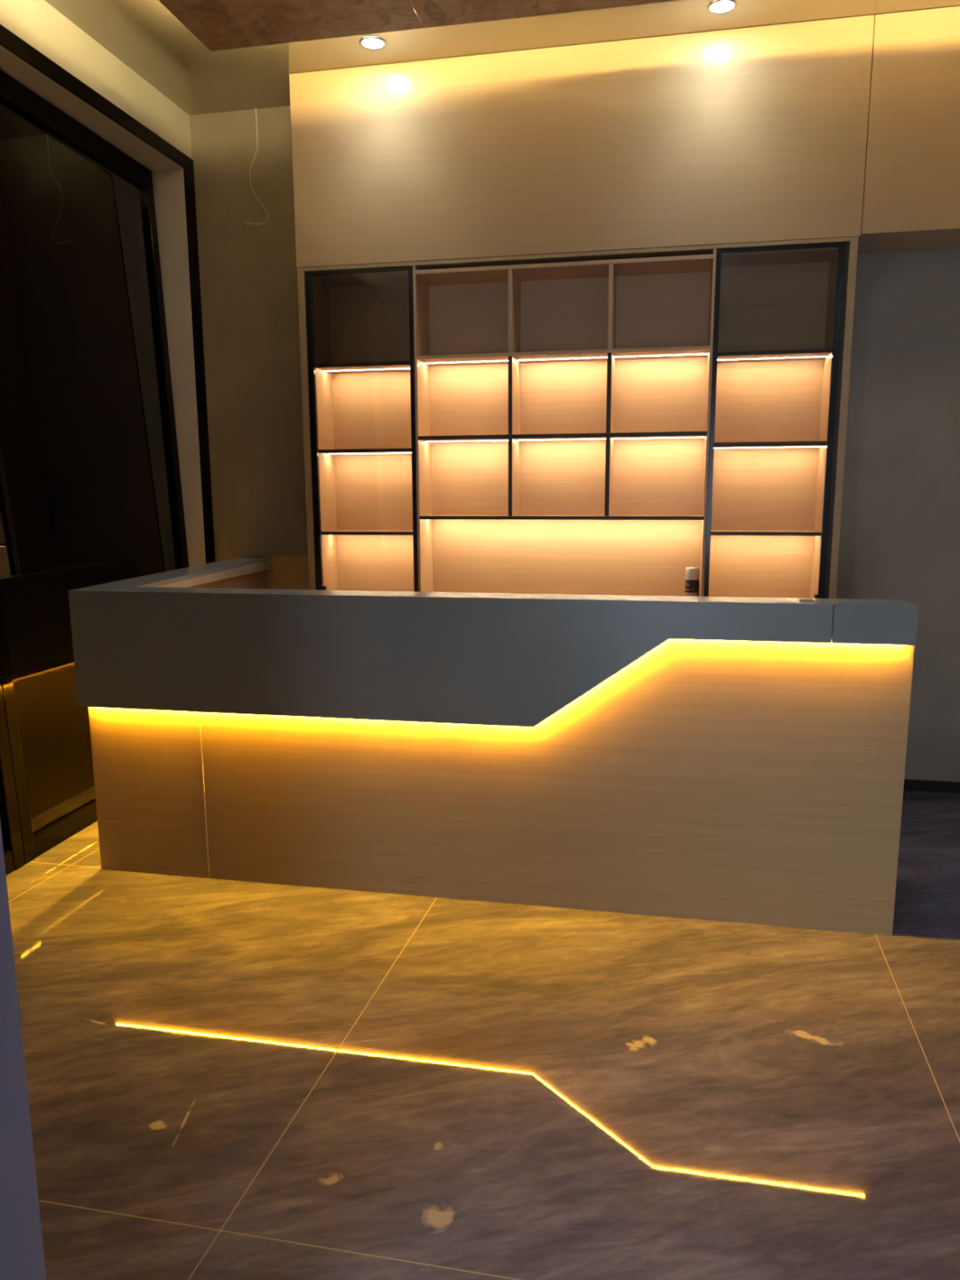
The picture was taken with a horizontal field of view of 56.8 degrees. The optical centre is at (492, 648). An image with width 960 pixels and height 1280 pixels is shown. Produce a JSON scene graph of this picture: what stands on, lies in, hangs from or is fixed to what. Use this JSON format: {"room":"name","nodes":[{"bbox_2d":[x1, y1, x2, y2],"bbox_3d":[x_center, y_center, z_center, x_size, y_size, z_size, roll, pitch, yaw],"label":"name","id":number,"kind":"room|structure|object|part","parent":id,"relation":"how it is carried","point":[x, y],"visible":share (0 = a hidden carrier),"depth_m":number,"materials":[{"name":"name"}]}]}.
{"room":"reception area","nodes":[
{"label":"reception area","id":0,"kind":"room"},
{"bbox_2d":[0,818,46,1279],"bbox_3d":[-1.438,-0.436,1.094,1.683,3.370,0.100,2,10,11],"label":"wall","id":1,"kind":"structure","parent":0,"point":[22,1257],"depth_m":1.12,"materials":[{"name":"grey paint"}]},
{"bbox_2d":[0,0,191,159],"bbox_3d":[-2.413,-0.452,1.207,0.275,3.370,7.545,2,10,11],"label":"wall","id":2,"kind":"structure","parent":0,"point":[37,23],"depth_m":3.80,"materials":[{"name":"beige paint"}]},
{"bbox_2d":[0,70,189,875],"bbox_3d":[-1.976,-0.628,3.104,0.178,3.083,3.448,1,10,9],"label":"window","id":3,"kind":"structure","parent":2,"relation":"in","point":[91,489],"depth_m":3.86,"materials":[{"name":"black glass"}]},
{"bbox_3d":[-2.104,-0.489,2.328,0.012,2.900,1.850,-1,9,9],"label":"pane","id":4,"kind":"part","parent":3,"relation":"part of","materials":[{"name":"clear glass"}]},
{"bbox_3d":[-1.919,0.850,3.347,0.060,0.085,3.448,-1,9,9],"label":"rail","id":5,"kind":"part","parent":3,"relation":"part of","materials":[{"name":"black metal"}]},
{"bbox_3d":[-2.038,-2.099,2.864,0.060,0.098,3.448,-1,9,9],"label":"rail","id":6,"kind":"part","parent":3,"relation":"part of","materials":[{"name":"black metal"}]},
{"bbox_2d":[0,44,205,567],"bbox_3d":[-2.029,-0.671,3.135,0.275,3.155,3.595,2,10,11],"label":"reveal","id":7,"kind":"structure","parent":2,"relation":"attached to","point":[168,181],"depth_m":4.59,"materials":[{"name":"beige paint"}]},
{"bbox_2d":[0,24,215,564],"bbox_3d":[-1.890,-0.667,3.107,0.008,3.155,3.593,2,10,11],"label":"door frame","id":8,"kind":"structure","parent":2,"relation":"attached to","point":[10,41],"depth_m":4.56,"materials":[{"name":"black metal"}]},
{"bbox_2d":[6,789,959,1279],"bbox_3d":[0.449,1.345,0.938,6.600,0.100,7.745,2,10,11],"label":"floor","id":9,"kind":"structure","parent":0,"point":[227,1079],"depth_m":2.20,"materials":[{"name":"tile"}]},
{"bbox_2d":[297,262,418,591],"bbox_3d":[-0.620,-0.593,4.543,0.573,2.519,0.341,2,10,11],"label":"display cabinet","id":10,"kind":"object","parent":9,"relation":"on","point":[356,322],"visible":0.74,"depth_m":4.50,"materials":[{"name":"brown wood"}]},
{"bbox_3d":[-0.882,-0.602,4.606,0.034,2.519,0.319,2,10,11],"label":"panel","id":11,"kind":"part","parent":10,"relation":"part of","materials":[{"name":"brown wood"}]},
{"bbox_3d":[-0.624,-0.593,4.404,0.484,2.406,0.005,2,10,11],"label":"pane","id":12,"kind":"part","parent":10,"relation":"part of","materials":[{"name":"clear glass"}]},
{"bbox_3d":[-0.605,-1.828,4.341,0.540,0.016,0.319,2,10,11],"label":"panel","id":13,"kind":"part","parent":10,"relation":"part of","materials":[{"name":"brown wood"}]},
{"bbox_2d":[318,364,409,373],"bbox_3d":[-0.603,-1.389,4.390,0.484,0.016,0.210,2,10,11],"label":"shelf","id":14,"kind":"object","parent":10,"relation":"attached to","point":[322,369],"depth_m":4.39,"materials":[{"name":"black wood"}]},
{"bbox_2d":[324,451,411,454],"bbox_3d":[-0.602,-0.988,4.458,0.484,0.015,0.210,2,10,11],"label":"shelf","id":15,"kind":"object","parent":10,"relation":"attached to","point":[326,452],"depth_m":4.45,"materials":[{"name":"black wood"}]},
{"bbox_2d":[326,529,413,532],"bbox_3d":[-0.600,-0.591,4.526,0.484,0.015,0.210,2,10,11],"label":"shelf","id":16,"kind":"object","parent":10,"relation":"attached to","point":[327,531],"depth_m":4.51,"materials":[{"name":"black wood"}]},
{"bbox_3d":[-0.584,-0.600,4.636,0.540,2.502,0.012,2,10,11],"label":"panel","id":17,"kind":"part","parent":10,"relation":"part of","materials":[{"name":"pink wood"}]},
{"bbox_2d":[68,555,918,935],"bbox_3d":[-0.012,0.224,3.891,3.022,1.123,1.622,2,10,11],"label":"reception desk","id":18,"kind":"object","parent":9,"relation":"on","point":[735,759],"visible":1,"depth_m":3.08,"materials":[{"name":"grey wood"}]},
{"bbox_3d":[-1.309,0.351,3.359,0.458,1.060,0.018,2,10,11],"label":"panel","id":19,"kind":"part","parent":18,"relation":"part of","materials":[{"name":"brown wood"}]},
{"bbox_2d":[72,555,914,604],"bbox_3d":[-0.013,-0.311,3.811,3.020,0.041,1.600,2,10,11],"label":"countertop","id":20,"kind":"structure","parent":18,"relation":"on","point":[149,582],"depth_m":3.19,"materials":[{"name":"grey stone"}]},
{"bbox_3d":[0.122,0.392,3.087,2.449,1.060,0.018,2,10,11],"label":"panel","id":21,"kind":"part","parent":18,"relation":"part of","materials":[{"name":"brown wood"}]},
{"bbox_2d":[799,598,813,601],"bbox_3d":[1.016,-0.157,2.879,0.044,0.007,0.020,1,10,6],"label":"scrap","id":22,"kind":"object","parent":18,"relation":"on","point":[800,599],"visible":1,"depth_m":2.87,"materials":[{"name":"white paper"}]},
{"bbox_2d":[412,244,716,596],"bbox_3d":[0.339,-0.565,4.366,1.376,2.519,0.321,2,10,11],"label":"shelf unit","id":23,"kind":"object","parent":9,"relation":"on","point":[563,400],"visible":0.74,"depth_m":4.33,"materials":[{"name":"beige wood"}]},
{"bbox_3d":[-0.337,-0.571,4.462,0.012,2.502,0.238,2,10,11],"label":"panel","id":24,"kind":"part","parent":23,"relation":"part of","materials":[{"name":"pink wood"}]},
{"bbox_3d":[0.330,-1.011,4.254,1.351,0.017,0.235,2,10,11],"label":"shelf","id":25,"kind":"part","parent":23,"relation":"part of","materials":[{"name":"pink wood"}]},
{"bbox_3d":[0.329,-1.378,4.192,1.351,0.014,0.235,2,10,11],"label":"shelf","id":26,"kind":"part","parent":23,"relation":"part of","materials":[{"name":"pink wood"}]},
{"bbox_3d":[0.328,-1.754,4.126,1.351,0.018,0.239,2,10,11],"label":"panel","id":27,"kind":"part","parent":23,"relation":"part of","materials":[{"name":"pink wood"}]},
{"bbox_3d":[0.331,-0.637,4.318,1.351,0.015,0.235,2,10,11],"label":"shelf","id":28,"kind":"part","parent":23,"relation":"part of","materials":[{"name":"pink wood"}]},
{"bbox_2d":[684,567,699,596],"bbox_3d":[0.952,-0.283,4.230,0.067,0.202,0.067,2,10,11],"label":"spray can","id":29,"kind":"object","parent":23,"relation":"on","point":[692,574],"visible":0.66,"depth_m":4.20,"materials":[{"name":"black metal"}]},
{"bbox_3d":[1.000,-0.531,4.200,0.012,2.502,0.238,2,10,11],"label":"panel","id":30,"kind":"part","parent":23,"relation":"part of","materials":[{"name":"pink wood"}]},
{"bbox_2d":[703,236,857,598],"bbox_3d":[1.298,-0.535,4.168,0.583,2.519,0.341,2,10,11],"label":"display cabinet","id":31,"kind":"object","parent":9,"relation":"on","point":[784,310],"visible":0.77,"depth_m":4.12,"materials":[{"name":"brown wood"}]},
{"bbox_2d":[711,529,819,532],"bbox_3d":[1.268,-0.541,4.159,0.486,0.015,0.210,2,10,11],"label":"shelf","id":32,"kind":"object","parent":31,"relation":"attached to","point":[712,531],"depth_m":4.16,"materials":[{"name":"black wood"}]},
{"bbox_2d":[714,445,822,448],"bbox_3d":[1.267,-0.936,4.091,0.486,0.018,0.210,2,10,11],"label":"shelf","id":33,"kind":"object","parent":31,"relation":"attached to","point":[715,446],"depth_m":4.08,"materials":[{"name":"black wood"}]},
{"bbox_2d":[717,352,831,362],"bbox_3d":[1.266,-1.325,4.025,0.486,0.015,0.210,2,10,11],"label":"shelf","id":34,"kind":"object","parent":31,"relation":"attached to","point":[722,357],"depth_m":4.01,"materials":[{"name":"black wood"}]},
{"bbox_3d":[1.244,-0.536,4.037,0.486,2.406,0.005,2,10,11],"label":"pane","id":35,"kind":"part","parent":31,"relation":"part of","materials":[{"name":"clear glass"}]},
{"bbox_3d":[1.280,-1.771,3.972,0.550,0.016,0.319,2,10,11],"label":"panel","id":36,"kind":"part","parent":31,"relation":"part of","materials":[{"name":"brown wood"}]},
{"bbox_3d":[1.570,-0.528,4.125,0.032,2.519,0.319,2,10,11],"label":"panel","id":37,"kind":"part","parent":31,"relation":"part of","materials":[{"name":"brown wood"}]},
{"bbox_2d":[44,0,959,115],"bbox_3d":[0.438,-2.076,0.357,6.600,0.100,7.745,2,10,11],"label":"ceiling","id":38,"kind":"structure","parent":0,"point":[145,36],"depth_m":3.78,"materials":[{"name":"white paint"}]},
{"bbox_2d":[244,107,268,224],"bbox_3d":[-1.203,-2.442,4.503,0.127,0.555,0.024,1,10,6],"label":"cable","id":39,"kind":"object","parent":38,"relation":"hanging from","point":[255,108],"visible":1,"depth_m":4.51,"materials":[{"name":"white plastic"}]},
{"bbox_2d":[359,35,386,50],"bbox_3d":[-0.514,-2.609,3.827,0.116,0.006,0.116,2,10,11],"label":"recessed light","id":40,"kind":"object","parent":38,"relation":"in","point":[369,42],"visible":1,"depth_m":3.82,"materials":[{"name":"silver metal"}]},
{"bbox_2d":[158,0,679,51],"bbox_3d":[0.752,-2.110,1.203,4.711,0.120,4.114,2,10,11],"label":"ceiling panel","id":41,"kind":"object","parent":38,"relation":"hanging from","point":[219,24],"visible":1,"depth_m":3.38,"materials":[{"name":"brown wood"}]},
{"bbox_2d":[706,0,737,14],"bbox_3d":[0.919,-2.566,3.550,0.116,0.006,0.116,2,10,11],"label":"recessed light","id":42,"kind":"object","parent":38,"relation":"in","point":[716,6],"visible":1,"depth_m":3.55,"materials":[{"name":"silver metal"}]},
{"bbox_2d":[189,106,959,782],"bbox_3d":[1.309,-0.992,4.319,6.350,3.370,0.100,2,10,11],"label":"wall","id":43,"kind":"structure","parent":0,"point":[900,540],"depth_m":4.33,"materials":[{"name":"grey paint"}]},
{"bbox_2d":[265,555,309,590],"bbox_3d":[-1.070,0.053,4.921,0.413,1.122,0.005,2,10,11],"label":"wall panel","id":44,"kind":"object","parent":43,"relation":"attached to","point":[286,572],"visible":0.24,"depth_m":4.85,"materials":[{"name":"brown wood"}]},
{"bbox_2d":[903,778,959,792],"bbox_3d":[2.947,0.702,4.221,2.800,0.052,0.012,2,10,11],"label":"baseboard","id":45,"kind":"structure","parent":43,"relation":"attached to","point":[909,784],"depth_m":4.37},
{"bbox_2d":[288,6,959,267],"bbox_3d":[1.687,-2.186,3.821,5.288,0.847,0.323,2,10,11],"label":"wall","id":46,"kind":"structure","parent":0,"point":[753,134],"depth_m":3.86,"materials":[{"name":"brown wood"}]}
]}

